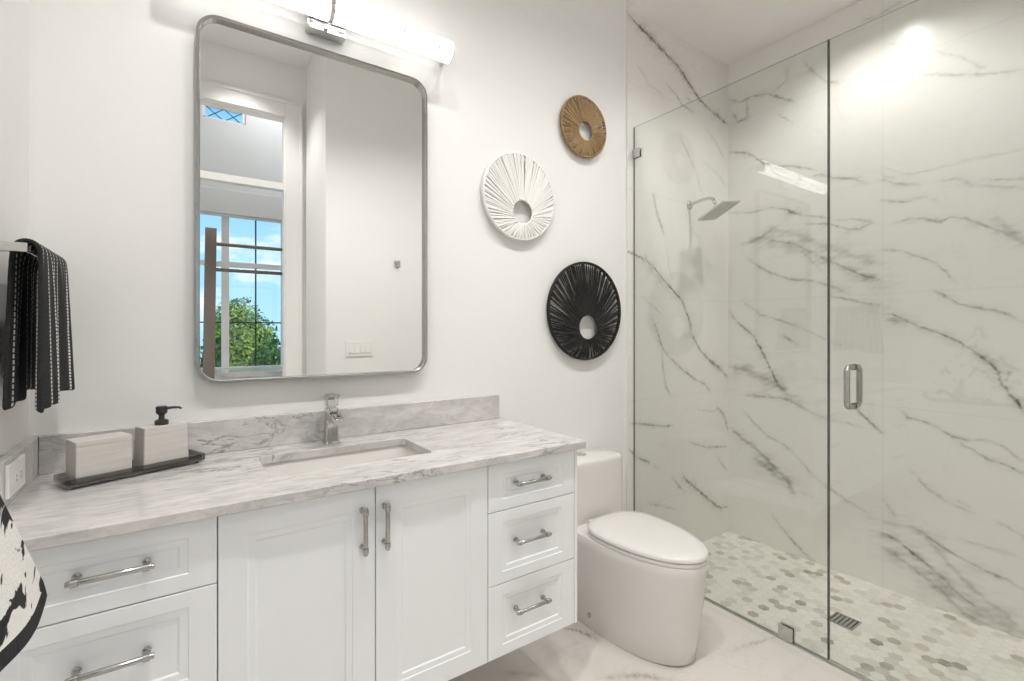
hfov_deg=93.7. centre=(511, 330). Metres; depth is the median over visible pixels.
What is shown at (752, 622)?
trim
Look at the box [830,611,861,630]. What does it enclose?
floor drain
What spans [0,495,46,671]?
bath towel
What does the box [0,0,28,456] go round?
wall
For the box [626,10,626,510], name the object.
wall
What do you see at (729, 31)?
ceiling
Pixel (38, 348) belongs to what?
hand towel
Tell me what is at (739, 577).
floor
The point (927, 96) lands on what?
wall
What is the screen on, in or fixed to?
attached to the wall at (626, 10)
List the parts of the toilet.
tank, bowl, lid, seat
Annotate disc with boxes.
[481,152,553,240]
[547,262,620,359]
[559,95,605,158]
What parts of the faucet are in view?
lever, spout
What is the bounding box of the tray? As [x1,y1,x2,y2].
[53,449,204,489]
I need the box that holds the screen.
[633,40,828,660]
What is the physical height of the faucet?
0.175 m
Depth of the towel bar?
1.02 m
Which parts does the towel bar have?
post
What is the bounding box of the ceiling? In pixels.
[626,0,861,64]
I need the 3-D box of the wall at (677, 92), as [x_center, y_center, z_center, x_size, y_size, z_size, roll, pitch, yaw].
[1.056,-0.215,2.971,0.994,3.170,0.001,0,0,-34]
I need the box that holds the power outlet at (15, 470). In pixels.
[5,454,24,499]
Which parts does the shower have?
arm, head plate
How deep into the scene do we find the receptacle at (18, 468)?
1.13 m
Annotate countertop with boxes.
[0,395,585,551]
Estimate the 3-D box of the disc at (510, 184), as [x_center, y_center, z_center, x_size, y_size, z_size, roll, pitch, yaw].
[0.038,-0.630,2.255,0.412,0.412,0.030,0,0,-35]
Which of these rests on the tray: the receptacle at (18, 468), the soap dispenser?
the soap dispenser
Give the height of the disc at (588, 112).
0.318 m
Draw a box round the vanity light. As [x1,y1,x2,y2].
[265,0,454,66]
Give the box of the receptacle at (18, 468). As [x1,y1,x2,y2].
[14,464,22,486]
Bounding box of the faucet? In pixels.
[322,393,344,444]
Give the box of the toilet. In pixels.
[577,447,707,665]
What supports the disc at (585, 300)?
attached to the wall at (112, 83)
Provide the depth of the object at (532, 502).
1.63 m
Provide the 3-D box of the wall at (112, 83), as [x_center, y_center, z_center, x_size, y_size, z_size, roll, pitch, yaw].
[-0.426,-0.515,2.037,2.506,3.850,0.120,0,0,-35]
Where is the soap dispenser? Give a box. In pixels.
[133,405,188,466]
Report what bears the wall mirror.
attached to the wall at (112, 83)
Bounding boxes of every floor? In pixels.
[448,600,860,680]
[702,531,1023,680]
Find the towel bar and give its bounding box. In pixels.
[0,241,37,260]
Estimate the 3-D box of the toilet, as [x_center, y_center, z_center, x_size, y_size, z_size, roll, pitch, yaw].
[0.518,0.958,2.150,0.374,0.703,0.756,0,0,-35]
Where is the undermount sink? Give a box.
[262,445,421,476]
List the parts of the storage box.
lid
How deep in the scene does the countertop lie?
1.38 m
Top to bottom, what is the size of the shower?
0.158 m
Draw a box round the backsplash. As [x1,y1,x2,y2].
[39,395,498,474]
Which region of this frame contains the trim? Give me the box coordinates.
[704,596,870,680]
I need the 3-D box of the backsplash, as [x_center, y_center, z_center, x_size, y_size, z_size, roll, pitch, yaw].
[-0.690,0.346,1.769,1.522,0.108,0.020,0,0,-34]
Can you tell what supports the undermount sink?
in the countertop
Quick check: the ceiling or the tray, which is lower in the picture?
the tray
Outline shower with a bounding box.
[687,197,740,220]
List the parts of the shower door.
glass pane, handle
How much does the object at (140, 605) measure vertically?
0.636 m
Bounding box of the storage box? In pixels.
[66,431,131,479]
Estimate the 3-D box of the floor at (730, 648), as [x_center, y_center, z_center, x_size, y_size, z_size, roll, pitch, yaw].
[0.291,1.310,1.122,2.450,0.001,2.200,0,0,-34]
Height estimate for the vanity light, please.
0.120 m
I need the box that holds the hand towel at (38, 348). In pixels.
[2,238,74,412]
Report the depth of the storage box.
1.26 m
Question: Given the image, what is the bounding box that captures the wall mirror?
[196,15,427,383]
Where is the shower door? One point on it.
(859, 373)
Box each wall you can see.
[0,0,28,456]
[29,0,625,510]
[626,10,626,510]
[627,10,727,541]
[728,0,1023,638]

